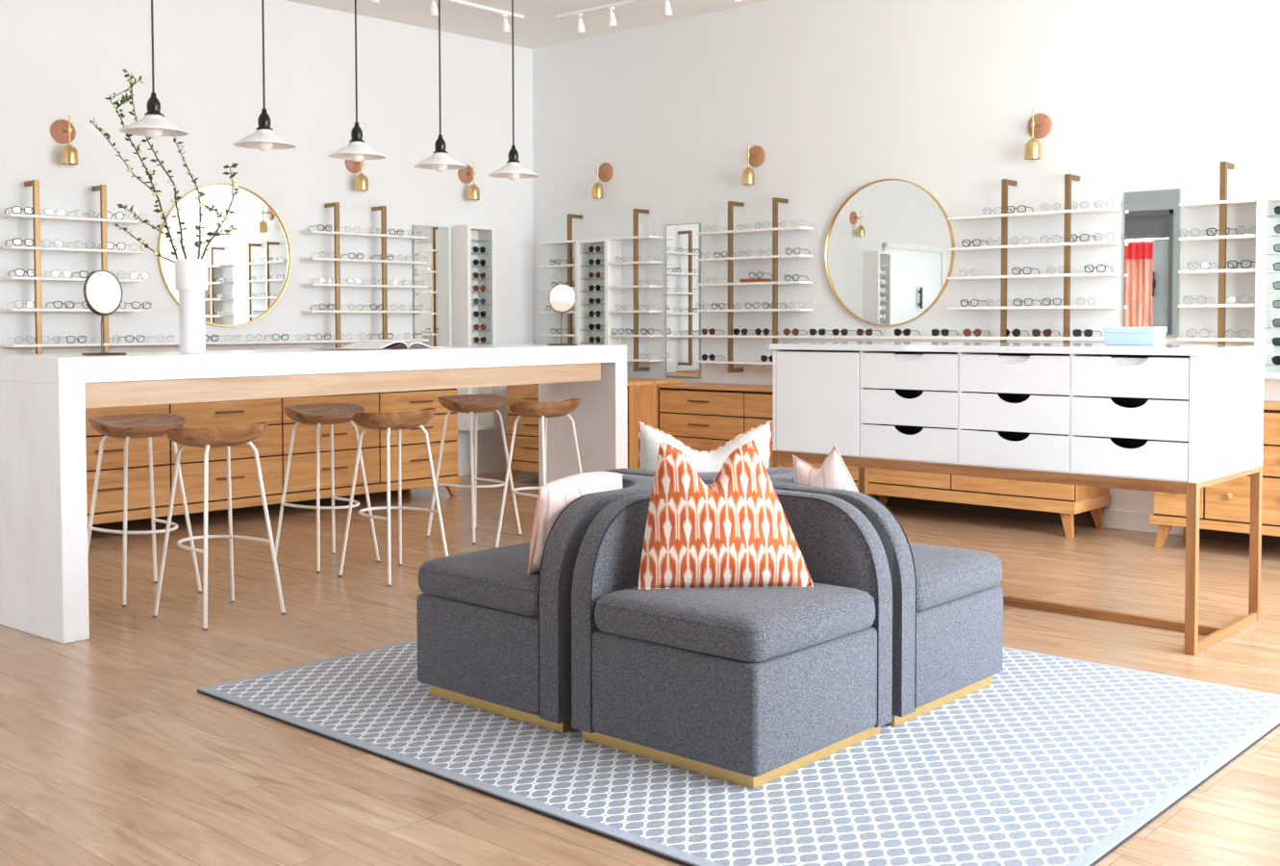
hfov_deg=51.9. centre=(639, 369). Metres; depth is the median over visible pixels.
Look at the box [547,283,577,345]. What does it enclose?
mirror
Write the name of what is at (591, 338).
sunglasses
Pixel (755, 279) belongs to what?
wood riser
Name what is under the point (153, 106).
socket
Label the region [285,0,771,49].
ceiling
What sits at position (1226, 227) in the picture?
eyeglasses
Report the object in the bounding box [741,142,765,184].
wall sconce
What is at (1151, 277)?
wall mirror
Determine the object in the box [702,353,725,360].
sunglasses
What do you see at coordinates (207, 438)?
bar stool
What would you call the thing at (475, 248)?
sunglasses
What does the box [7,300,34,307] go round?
eyeglasses
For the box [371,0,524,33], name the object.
track rail
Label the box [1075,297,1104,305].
eyeglasses
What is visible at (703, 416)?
oak dresser
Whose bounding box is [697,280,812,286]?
shelf
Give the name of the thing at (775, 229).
shelf
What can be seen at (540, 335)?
shelf
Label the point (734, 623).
seat cushion
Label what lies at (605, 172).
wall sconce
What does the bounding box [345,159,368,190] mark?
wall sconce
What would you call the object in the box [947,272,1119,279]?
shelf
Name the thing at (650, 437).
throw cushion
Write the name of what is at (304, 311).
shelf
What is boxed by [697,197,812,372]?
wall rack
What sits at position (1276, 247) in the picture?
sunglasses
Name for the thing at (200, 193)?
twig
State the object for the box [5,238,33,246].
eyeglasses
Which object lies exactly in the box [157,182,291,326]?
round mirror
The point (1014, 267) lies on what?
eyeglasses
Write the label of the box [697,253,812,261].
shelf
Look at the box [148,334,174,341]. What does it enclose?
eyeglasses
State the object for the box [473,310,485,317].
sunglasses
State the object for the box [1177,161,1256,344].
wall rack
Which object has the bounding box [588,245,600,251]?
sunglasses
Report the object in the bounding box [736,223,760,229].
eyeglasses
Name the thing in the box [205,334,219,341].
eyeglasses
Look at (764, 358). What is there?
sunglasses
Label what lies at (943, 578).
seat cushion
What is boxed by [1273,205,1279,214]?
sunglasses
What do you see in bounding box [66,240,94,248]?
eyeglasses
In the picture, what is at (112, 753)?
floor
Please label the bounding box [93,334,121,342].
eyeglasses
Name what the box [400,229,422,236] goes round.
eyeglasses
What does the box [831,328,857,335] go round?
sunglasses
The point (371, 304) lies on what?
eyeglasses
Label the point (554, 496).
throw cushion
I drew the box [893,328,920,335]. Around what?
sunglasses
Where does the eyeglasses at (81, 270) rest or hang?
on the wall rack at (36, 216)
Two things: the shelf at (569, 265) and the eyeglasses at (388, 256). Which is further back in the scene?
the shelf at (569, 265)
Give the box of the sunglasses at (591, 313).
[589,310,604,317]
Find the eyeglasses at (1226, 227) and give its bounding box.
[1205,226,1237,235]
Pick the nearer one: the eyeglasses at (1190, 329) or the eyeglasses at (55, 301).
the eyeglasses at (1190, 329)
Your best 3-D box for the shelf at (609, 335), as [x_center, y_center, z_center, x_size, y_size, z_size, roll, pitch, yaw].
[-0.032,-0.261,9.990,0.415,0.018,0.155,2,3,42]
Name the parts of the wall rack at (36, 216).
wall arm, wall arm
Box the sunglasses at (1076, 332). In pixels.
[1072,328,1102,336]
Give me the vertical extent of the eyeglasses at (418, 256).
0.043 m
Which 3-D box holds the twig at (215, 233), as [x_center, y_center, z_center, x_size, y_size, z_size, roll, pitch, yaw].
[-1.807,-0.497,5.636,0.179,0.786,0.110,0,2,-6]
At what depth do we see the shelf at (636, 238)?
9.89 m
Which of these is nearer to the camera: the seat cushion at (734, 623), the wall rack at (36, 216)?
the seat cushion at (734, 623)
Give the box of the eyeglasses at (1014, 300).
[1012,298,1041,305]
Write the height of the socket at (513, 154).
0.096 m
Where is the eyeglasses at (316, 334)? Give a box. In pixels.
[307,333,331,339]
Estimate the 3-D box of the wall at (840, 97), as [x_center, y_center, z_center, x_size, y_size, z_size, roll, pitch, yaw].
[2.693,-0.807,7.771,9.800,3.440,0.200,2,3,42]
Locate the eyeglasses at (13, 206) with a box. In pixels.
[4,205,32,214]
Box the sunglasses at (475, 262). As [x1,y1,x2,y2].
[473,258,485,265]
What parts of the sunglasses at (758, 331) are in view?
frame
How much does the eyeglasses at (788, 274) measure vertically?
0.044 m
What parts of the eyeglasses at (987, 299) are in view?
frame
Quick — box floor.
[0,470,1279,865]
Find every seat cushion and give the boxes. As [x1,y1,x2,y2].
[417,541,539,616]
[594,581,875,661]
[906,541,1002,610]
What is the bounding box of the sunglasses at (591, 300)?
[588,298,601,303]
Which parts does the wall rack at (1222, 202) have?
wall arm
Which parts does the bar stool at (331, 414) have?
leg, leg, seat, leg, leg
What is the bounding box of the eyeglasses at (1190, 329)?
[1185,328,1216,337]
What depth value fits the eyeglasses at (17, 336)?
7.79 m
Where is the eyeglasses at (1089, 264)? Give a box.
[1083,264,1113,272]
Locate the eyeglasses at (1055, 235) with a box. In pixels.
[1040,234,1064,243]
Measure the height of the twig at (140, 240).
0.522 m
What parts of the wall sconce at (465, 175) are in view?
plate, lamp shade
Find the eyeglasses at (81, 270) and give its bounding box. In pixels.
[72,270,93,277]
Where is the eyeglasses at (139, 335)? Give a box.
[118,334,145,342]
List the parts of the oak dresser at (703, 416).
handle, handle, drawer, drawer, drawer, panel, drawer, drawer, drawer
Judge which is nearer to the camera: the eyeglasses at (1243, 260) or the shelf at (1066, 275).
the eyeglasses at (1243, 260)
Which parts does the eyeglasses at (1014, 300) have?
frame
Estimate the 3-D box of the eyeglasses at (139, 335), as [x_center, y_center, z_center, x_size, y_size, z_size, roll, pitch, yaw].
[-3.219,-0.199,8.324,0.140,0.044,0.114,-2,3,-44]
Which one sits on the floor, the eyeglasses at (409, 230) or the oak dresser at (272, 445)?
the oak dresser at (272, 445)
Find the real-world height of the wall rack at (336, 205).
1.255 m
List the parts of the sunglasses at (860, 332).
frame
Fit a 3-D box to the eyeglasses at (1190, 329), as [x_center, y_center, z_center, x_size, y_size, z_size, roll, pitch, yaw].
[3.084,-0.202,7.224,0.138,0.048,0.112,2,3,41]
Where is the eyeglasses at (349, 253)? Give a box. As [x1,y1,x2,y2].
[340,252,363,258]
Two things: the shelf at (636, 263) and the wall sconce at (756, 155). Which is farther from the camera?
the shelf at (636, 263)
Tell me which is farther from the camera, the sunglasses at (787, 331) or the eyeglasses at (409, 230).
the eyeglasses at (409, 230)
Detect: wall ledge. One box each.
[2,338,428,347]
[693,334,1104,340]
[693,359,772,364]
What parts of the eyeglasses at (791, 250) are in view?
frame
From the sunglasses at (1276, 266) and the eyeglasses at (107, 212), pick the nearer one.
the sunglasses at (1276, 266)
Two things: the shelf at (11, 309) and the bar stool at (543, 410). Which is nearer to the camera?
the bar stool at (543, 410)
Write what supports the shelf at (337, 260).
attached to the wall rack at (336, 205)
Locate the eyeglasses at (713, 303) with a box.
[711,302,734,308]
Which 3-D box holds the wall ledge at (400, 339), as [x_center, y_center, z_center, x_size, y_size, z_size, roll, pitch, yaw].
[-2.688,-0.186,8.854,0.156,0.018,3.015,2,3,44]
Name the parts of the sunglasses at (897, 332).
frame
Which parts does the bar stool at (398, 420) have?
leg, leg, seat, leg, leg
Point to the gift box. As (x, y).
(1119, 336)
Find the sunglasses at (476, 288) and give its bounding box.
[473,284,485,291]
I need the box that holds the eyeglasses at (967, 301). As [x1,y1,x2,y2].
[960,299,987,306]
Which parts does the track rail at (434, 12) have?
rail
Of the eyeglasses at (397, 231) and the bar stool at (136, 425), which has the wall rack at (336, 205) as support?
the eyeglasses at (397, 231)
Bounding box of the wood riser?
[739,277,771,282]
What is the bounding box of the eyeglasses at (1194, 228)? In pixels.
[1177,227,1207,237]
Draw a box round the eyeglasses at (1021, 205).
[1007,204,1032,213]
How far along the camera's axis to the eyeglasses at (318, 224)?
9.26 m
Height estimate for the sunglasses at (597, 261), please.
0.046 m
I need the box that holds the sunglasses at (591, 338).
[589,336,604,342]
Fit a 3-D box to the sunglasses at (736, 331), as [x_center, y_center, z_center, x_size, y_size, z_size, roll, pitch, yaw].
[0.745,-0.272,9.315,0.140,0.046,0.114,2,3,42]
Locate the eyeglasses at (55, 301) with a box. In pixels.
[45,301,74,308]
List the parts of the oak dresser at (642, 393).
leg, rail, drawer, drawer, drawer, drawer, panel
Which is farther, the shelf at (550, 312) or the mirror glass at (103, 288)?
the shelf at (550, 312)
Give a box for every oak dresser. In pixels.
[85,388,461,525]
[503,376,683,481]
[657,382,877,499]
[846,465,1110,537]
[1149,400,1279,547]
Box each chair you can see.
[416,471,653,732]
[571,483,892,788]
[604,466,793,483]
[768,471,1003,726]
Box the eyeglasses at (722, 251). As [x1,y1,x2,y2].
[713,250,736,257]
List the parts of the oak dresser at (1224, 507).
leg, drawer, rail, drawer, knob, drawer, drawer, drawer, panel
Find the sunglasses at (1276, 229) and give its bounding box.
[1272,224,1279,233]
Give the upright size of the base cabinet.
1.104 m
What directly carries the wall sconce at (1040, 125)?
attached to the wall at (840, 97)
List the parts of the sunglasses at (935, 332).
frame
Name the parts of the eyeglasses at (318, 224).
frame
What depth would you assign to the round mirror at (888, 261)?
8.57 m
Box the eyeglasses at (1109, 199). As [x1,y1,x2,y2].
[1093,199,1122,207]
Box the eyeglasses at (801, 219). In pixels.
[790,219,815,225]
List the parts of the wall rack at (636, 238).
wall arm, wall arm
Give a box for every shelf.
[0,213,142,225]
[0,245,144,253]
[1,276,144,282]
[2,307,145,311]
[301,229,427,239]
[301,256,427,264]
[301,282,427,288]
[302,309,428,313]
[538,239,575,245]
[538,263,575,268]
[539,286,575,290]
[539,310,575,313]
[539,333,575,336]
[608,235,662,241]
[608,260,662,265]
[608,284,662,288]
[608,309,662,312]
[608,334,662,336]
[627,357,662,361]
[697,225,812,235]
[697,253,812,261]
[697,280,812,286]
[697,308,812,312]
[946,304,1118,309]
[947,206,1119,221]
[947,240,1119,250]
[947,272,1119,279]
[1177,337,1254,341]
[1178,233,1255,241]
[1178,268,1255,274]
[1178,303,1254,307]
[1179,198,1256,207]
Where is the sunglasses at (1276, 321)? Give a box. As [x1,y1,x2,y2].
[1271,318,1279,326]
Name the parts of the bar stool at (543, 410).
leg, leg, seat, leg, leg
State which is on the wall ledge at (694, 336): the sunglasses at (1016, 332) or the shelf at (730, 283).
the sunglasses at (1016, 332)
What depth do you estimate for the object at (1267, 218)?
6.96 m
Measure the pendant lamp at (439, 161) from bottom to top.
1.464 m
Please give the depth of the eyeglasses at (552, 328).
10.51 m
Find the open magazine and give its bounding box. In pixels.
[316,340,445,350]
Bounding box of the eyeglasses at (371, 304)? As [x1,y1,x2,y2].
[361,303,381,309]
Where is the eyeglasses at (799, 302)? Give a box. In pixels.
[798,301,822,307]
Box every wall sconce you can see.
[50,115,78,165]
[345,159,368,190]
[457,161,479,200]
[591,159,613,198]
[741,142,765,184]
[1024,108,1052,159]
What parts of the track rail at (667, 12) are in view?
rail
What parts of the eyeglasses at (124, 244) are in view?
frame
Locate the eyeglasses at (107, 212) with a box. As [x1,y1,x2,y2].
[97,211,124,219]
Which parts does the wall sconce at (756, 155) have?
rod, lamp shade, plate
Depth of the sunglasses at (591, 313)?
10.17 m
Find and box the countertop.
[0,344,627,383]
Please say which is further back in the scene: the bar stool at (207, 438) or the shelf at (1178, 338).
the shelf at (1178, 338)
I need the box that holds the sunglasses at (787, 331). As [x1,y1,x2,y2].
[782,327,807,335]
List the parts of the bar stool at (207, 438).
leg, leg, seat, leg, leg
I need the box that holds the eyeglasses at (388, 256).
[371,253,393,260]
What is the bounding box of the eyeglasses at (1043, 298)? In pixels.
[1041,298,1063,305]
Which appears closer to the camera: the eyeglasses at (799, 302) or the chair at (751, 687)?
the chair at (751, 687)
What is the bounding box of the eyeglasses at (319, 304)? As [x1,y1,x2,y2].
[310,303,334,309]
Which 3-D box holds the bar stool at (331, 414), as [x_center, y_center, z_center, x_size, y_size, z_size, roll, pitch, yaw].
[-1.571,0.572,6.580,0.388,0.790,0.410,2,3,40]
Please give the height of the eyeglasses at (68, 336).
0.044 m
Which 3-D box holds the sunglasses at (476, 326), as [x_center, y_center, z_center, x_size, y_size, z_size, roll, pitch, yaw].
[-1.283,-0.336,10.256,0.114,0.050,0.140,2,3,44]
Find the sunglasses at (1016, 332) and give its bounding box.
[1006,328,1029,336]
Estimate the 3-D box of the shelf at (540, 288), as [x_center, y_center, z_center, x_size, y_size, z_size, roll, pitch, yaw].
[-0.609,-0.648,10.493,0.407,0.018,0.155,2,3,42]
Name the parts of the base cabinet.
leg, door, leg, drawer, drawer, drawer, drawer, drawer, drawer, panel, foot rail, drawer, drawer, drawer, leg, rail, leg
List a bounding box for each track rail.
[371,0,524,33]
[555,0,741,32]
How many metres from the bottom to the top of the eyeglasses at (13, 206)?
0.044 m
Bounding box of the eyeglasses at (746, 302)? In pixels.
[745,301,768,308]
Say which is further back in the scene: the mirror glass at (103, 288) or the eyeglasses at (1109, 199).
the eyeglasses at (1109, 199)
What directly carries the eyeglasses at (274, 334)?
on the wall ledge at (400, 339)
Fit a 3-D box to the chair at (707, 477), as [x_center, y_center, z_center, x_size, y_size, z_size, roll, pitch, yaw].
[0.209,0.677,4.756,0.659,0.677,0.659,2,3,42]
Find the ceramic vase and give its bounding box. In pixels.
[174,258,208,352]
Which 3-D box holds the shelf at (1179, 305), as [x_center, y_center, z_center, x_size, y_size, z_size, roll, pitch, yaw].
[3.151,-0.349,7.138,0.402,0.018,0.155,2,3,42]
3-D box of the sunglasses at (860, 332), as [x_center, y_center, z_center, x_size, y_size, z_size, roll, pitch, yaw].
[1.506,-0.249,8.634,0.140,0.046,0.114,2,3,44]
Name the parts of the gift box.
lid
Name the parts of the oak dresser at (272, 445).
handle, handle, drawer, drawer, drawer, drawer, drawer, drawer, handle, handle, rail, drawer, drawer, drawer, handle, handle, drawer, drawer, drawer, handle, handle, handle, leg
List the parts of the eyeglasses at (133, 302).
frame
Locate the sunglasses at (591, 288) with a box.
[588,284,604,291]
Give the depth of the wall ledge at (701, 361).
9.31 m
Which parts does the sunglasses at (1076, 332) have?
frame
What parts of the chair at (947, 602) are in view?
backrest, seat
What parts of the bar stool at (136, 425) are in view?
leg, leg, seat, leg, leg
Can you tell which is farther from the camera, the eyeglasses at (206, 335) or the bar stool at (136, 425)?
the eyeglasses at (206, 335)
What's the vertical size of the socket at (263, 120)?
0.096 m
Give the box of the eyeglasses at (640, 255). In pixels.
[638,254,660,260]
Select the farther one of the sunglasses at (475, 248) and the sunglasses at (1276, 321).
the sunglasses at (475, 248)
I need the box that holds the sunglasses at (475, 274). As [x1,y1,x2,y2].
[471,272,485,277]
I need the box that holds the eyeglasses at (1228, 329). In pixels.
[1225,328,1254,337]
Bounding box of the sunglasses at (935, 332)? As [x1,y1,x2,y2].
[930,328,957,335]
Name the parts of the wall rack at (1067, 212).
wall arm, wall arm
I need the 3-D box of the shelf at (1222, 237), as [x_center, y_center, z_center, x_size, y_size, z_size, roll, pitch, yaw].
[3.150,-0.716,7.125,0.402,0.018,0.155,2,3,42]
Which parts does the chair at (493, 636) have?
seat, backrest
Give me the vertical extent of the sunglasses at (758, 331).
0.050 m
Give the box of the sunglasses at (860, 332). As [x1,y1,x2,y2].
[856,328,881,335]
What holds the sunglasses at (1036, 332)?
on the wall ledge at (694, 336)
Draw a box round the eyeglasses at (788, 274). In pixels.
[784,274,808,280]
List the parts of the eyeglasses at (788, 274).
frame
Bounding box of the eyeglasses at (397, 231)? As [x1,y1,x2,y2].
[380,228,402,234]
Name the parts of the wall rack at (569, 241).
wall arm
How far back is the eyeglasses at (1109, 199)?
7.52 m
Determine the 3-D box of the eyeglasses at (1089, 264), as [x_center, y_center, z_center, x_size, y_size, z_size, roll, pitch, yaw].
[2.651,-0.584,7.597,0.140,0.044,0.114,2,3,41]
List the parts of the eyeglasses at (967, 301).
frame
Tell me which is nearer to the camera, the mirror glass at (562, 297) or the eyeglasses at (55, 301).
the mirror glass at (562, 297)
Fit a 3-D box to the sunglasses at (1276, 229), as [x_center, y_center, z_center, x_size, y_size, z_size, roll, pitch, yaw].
[3.400,-0.737,6.883,0.140,0.050,0.114,2,3,42]
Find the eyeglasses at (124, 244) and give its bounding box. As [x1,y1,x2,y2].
[98,242,125,250]
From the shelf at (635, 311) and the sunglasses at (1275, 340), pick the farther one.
the shelf at (635, 311)
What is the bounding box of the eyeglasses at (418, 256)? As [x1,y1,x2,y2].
[404,255,426,261]
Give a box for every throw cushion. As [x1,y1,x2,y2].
[527,471,623,574]
[637,420,771,472]
[638,440,813,589]
[792,444,858,491]
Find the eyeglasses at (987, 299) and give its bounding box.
[985,299,1013,305]
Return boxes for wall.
[0,0,533,461]
[532,0,1279,512]
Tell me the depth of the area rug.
3.52 m
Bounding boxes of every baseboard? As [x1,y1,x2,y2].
[457,457,506,476]
[877,494,1183,535]
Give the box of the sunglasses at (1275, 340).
[1271,337,1279,345]
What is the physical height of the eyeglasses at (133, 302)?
0.044 m
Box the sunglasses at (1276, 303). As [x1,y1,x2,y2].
[1272,300,1279,308]
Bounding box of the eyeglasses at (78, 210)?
[67,209,95,217]
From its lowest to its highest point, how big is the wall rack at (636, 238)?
1.220 m
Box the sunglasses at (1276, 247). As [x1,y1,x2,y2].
[1272,243,1279,251]
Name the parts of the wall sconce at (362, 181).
plate, lamp shade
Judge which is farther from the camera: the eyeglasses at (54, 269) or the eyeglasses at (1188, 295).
the eyeglasses at (54, 269)
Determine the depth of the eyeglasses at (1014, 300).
7.87 m
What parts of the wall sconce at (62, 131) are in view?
plate, arm, rod, lamp shade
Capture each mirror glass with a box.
[86,271,121,312]
[550,285,575,310]
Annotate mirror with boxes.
[81,269,126,354]
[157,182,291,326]
[412,225,449,346]
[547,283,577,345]
[666,223,701,377]
[824,178,954,326]
[1123,188,1180,336]
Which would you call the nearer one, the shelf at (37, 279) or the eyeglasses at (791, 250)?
the shelf at (37, 279)
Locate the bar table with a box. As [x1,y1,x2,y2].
[0,344,627,643]
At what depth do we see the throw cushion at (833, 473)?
4.12 m
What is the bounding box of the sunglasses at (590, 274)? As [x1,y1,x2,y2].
[588,272,604,277]
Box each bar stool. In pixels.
[87,413,201,606]
[152,421,285,629]
[272,402,379,572]
[338,407,448,585]
[426,394,522,543]
[494,398,582,548]
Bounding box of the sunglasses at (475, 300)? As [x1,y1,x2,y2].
[471,298,485,303]
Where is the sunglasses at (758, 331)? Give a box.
[754,327,778,335]
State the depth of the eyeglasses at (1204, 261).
7.18 m
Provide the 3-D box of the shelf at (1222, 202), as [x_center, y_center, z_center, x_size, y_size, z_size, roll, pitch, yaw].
[3.149,-0.903,7.118,0.402,0.018,0.155,2,3,42]
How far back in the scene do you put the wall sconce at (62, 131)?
8.00 m
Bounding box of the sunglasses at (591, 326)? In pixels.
[589,324,601,329]
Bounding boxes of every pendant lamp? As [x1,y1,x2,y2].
[119,0,188,138]
[232,0,296,150]
[327,0,385,162]
[413,0,467,172]
[488,0,538,180]
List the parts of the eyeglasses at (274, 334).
frame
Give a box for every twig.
[89,75,177,258]
[113,223,175,263]
[122,69,187,258]
[172,135,227,258]
[200,163,238,258]
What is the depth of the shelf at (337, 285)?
9.49 m
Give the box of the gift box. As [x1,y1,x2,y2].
[1103,326,1166,345]
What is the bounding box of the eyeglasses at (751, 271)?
[748,271,772,278]
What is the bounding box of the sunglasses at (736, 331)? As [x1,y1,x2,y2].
[733,327,754,334]
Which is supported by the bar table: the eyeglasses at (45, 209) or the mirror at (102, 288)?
the mirror at (102, 288)
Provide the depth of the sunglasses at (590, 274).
10.17 m
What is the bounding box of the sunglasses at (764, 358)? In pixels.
[760,354,772,361]
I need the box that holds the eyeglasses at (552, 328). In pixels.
[551,327,567,333]
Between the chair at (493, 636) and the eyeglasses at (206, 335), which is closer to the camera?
the chair at (493, 636)
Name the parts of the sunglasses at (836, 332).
frame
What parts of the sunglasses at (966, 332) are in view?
frame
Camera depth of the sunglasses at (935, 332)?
8.23 m
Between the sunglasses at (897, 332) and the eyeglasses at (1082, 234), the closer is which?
the eyeglasses at (1082, 234)
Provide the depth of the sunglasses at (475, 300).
10.20 m
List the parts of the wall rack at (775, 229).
wall arm, wall arm, wall arm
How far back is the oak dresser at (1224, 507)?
6.73 m
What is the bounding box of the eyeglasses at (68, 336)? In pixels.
[57,335,86,343]
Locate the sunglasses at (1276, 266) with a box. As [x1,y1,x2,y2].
[1272,262,1279,271]
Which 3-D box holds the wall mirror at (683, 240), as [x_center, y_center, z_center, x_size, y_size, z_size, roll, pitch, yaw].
[0.320,-0.513,9.760,0.325,1.140,0.014,2,3,42]
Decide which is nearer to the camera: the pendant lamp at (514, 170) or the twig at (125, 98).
the twig at (125, 98)
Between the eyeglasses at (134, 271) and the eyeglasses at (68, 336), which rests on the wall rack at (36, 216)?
the eyeglasses at (134, 271)
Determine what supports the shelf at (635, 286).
attached to the wall rack at (636, 238)
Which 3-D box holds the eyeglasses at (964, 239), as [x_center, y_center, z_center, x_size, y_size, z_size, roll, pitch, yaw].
[2.068,-0.781,8.111,0.140,0.044,0.114,2,3,40]
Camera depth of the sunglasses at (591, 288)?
10.16 m
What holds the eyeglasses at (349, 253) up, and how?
on the wall rack at (336, 205)
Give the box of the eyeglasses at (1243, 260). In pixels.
[1227,259,1255,268]
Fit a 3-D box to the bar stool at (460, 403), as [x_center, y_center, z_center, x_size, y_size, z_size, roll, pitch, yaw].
[-0.932,0.541,7.396,0.388,0.790,0.410,2,3,38]
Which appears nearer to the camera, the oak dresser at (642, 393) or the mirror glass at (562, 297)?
the mirror glass at (562, 297)
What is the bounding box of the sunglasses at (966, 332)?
[962,328,990,336]
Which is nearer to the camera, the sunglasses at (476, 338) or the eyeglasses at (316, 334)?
the eyeglasses at (316, 334)
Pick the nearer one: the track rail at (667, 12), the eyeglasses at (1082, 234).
the eyeglasses at (1082, 234)
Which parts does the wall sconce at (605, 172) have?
lamp shade, plate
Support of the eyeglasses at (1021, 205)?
on the wall rack at (1067, 212)
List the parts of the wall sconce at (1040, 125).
lamp shade, rod, arm, plate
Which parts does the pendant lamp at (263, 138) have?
cord, lamp shade, bulb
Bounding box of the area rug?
[197,638,1279,865]
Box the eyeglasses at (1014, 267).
[1011,267,1039,275]
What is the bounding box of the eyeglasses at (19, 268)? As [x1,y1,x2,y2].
[8,268,33,276]
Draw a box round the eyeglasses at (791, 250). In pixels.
[785,247,810,254]
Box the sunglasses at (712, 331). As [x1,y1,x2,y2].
[702,327,725,334]
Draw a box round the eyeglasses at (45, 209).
[40,208,66,216]
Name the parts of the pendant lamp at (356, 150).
cord, lamp shade, bulb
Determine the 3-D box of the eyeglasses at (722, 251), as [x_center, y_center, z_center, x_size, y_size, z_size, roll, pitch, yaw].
[0.612,-0.825,9.413,0.140,0.044,0.114,2,3,45]
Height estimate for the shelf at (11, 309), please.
0.018 m
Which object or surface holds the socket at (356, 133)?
attached to the pendant lamp at (356, 150)
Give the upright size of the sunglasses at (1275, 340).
0.044 m
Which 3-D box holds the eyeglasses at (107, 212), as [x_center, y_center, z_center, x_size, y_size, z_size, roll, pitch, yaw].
[-3.304,-0.961,8.210,0.140,0.050,0.114,-2,3,-43]
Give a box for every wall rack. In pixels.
[0,179,145,353]
[301,201,428,348]
[538,213,582,343]
[608,208,662,371]
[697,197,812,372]
[946,174,1119,343]
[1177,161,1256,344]
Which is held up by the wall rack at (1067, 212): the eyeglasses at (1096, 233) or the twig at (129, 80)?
the eyeglasses at (1096, 233)
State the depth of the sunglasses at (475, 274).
10.20 m
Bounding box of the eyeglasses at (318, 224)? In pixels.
[307,224,331,230]
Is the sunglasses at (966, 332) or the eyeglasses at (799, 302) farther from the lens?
the eyeglasses at (799, 302)
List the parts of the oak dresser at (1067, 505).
leg, drawer, rail, drawer, leg, leg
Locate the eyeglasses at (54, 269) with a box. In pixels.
[44,269,72,277]
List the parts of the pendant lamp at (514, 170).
cord, lamp shade, bulb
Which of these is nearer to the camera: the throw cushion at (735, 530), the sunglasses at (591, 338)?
the throw cushion at (735, 530)
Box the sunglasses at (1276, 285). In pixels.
[1271,280,1279,289]
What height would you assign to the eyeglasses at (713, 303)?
0.044 m
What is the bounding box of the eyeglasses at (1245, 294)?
[1227,294,1251,303]
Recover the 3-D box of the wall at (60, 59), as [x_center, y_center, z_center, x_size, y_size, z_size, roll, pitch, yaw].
[-4.863,-0.755,6.834,0.200,3.440,11.310,2,3,44]
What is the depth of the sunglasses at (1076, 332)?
7.61 m
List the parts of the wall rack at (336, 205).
wall arm, wall arm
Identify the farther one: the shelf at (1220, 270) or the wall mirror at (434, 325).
the wall mirror at (434, 325)
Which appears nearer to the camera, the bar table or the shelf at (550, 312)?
the bar table
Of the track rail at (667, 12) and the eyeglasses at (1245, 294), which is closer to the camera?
the eyeglasses at (1245, 294)
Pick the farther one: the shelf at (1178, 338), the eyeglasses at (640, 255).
the eyeglasses at (640, 255)
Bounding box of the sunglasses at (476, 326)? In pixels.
[471,324,486,329]
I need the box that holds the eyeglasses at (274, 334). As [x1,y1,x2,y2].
[264,333,288,340]
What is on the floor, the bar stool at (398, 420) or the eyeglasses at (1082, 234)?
the bar stool at (398, 420)
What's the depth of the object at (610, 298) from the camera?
10.28 m
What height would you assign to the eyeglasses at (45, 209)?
0.043 m
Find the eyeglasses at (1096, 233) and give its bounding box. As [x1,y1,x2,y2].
[1092,232,1122,240]
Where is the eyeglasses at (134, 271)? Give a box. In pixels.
[123,271,149,278]
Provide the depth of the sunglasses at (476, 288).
10.21 m
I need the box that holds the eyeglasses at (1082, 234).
[1071,233,1096,242]
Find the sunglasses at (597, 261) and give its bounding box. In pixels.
[588,258,604,265]
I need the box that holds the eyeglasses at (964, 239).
[961,239,988,246]
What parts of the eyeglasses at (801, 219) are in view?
frame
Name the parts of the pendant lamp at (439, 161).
cord, lamp shade, bulb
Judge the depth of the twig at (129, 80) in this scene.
5.66 m
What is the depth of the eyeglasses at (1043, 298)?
7.74 m
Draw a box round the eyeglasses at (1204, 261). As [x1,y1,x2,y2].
[1186,260,1218,270]
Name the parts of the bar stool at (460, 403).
leg, seat, leg, leg, leg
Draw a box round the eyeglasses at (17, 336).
[6,335,35,344]
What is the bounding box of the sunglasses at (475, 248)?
[471,246,485,252]
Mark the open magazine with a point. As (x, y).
(360, 344)
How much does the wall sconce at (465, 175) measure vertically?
0.322 m
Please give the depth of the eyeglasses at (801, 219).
8.92 m
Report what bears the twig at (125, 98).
in the ceramic vase
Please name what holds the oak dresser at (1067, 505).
on the floor
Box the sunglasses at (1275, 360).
[1271,355,1279,364]
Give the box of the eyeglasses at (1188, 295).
[1183,295,1214,303]
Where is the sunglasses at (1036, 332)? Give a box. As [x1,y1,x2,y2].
[1031,328,1060,336]
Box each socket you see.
[144,92,163,116]
[255,108,273,130]
[349,122,364,142]
[433,134,447,152]
[506,145,520,163]
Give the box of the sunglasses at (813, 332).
[808,328,832,335]
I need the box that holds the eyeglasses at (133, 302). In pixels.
[124,301,151,308]
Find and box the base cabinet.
[769,341,1273,654]
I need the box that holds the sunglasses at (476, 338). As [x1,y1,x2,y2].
[473,336,486,342]

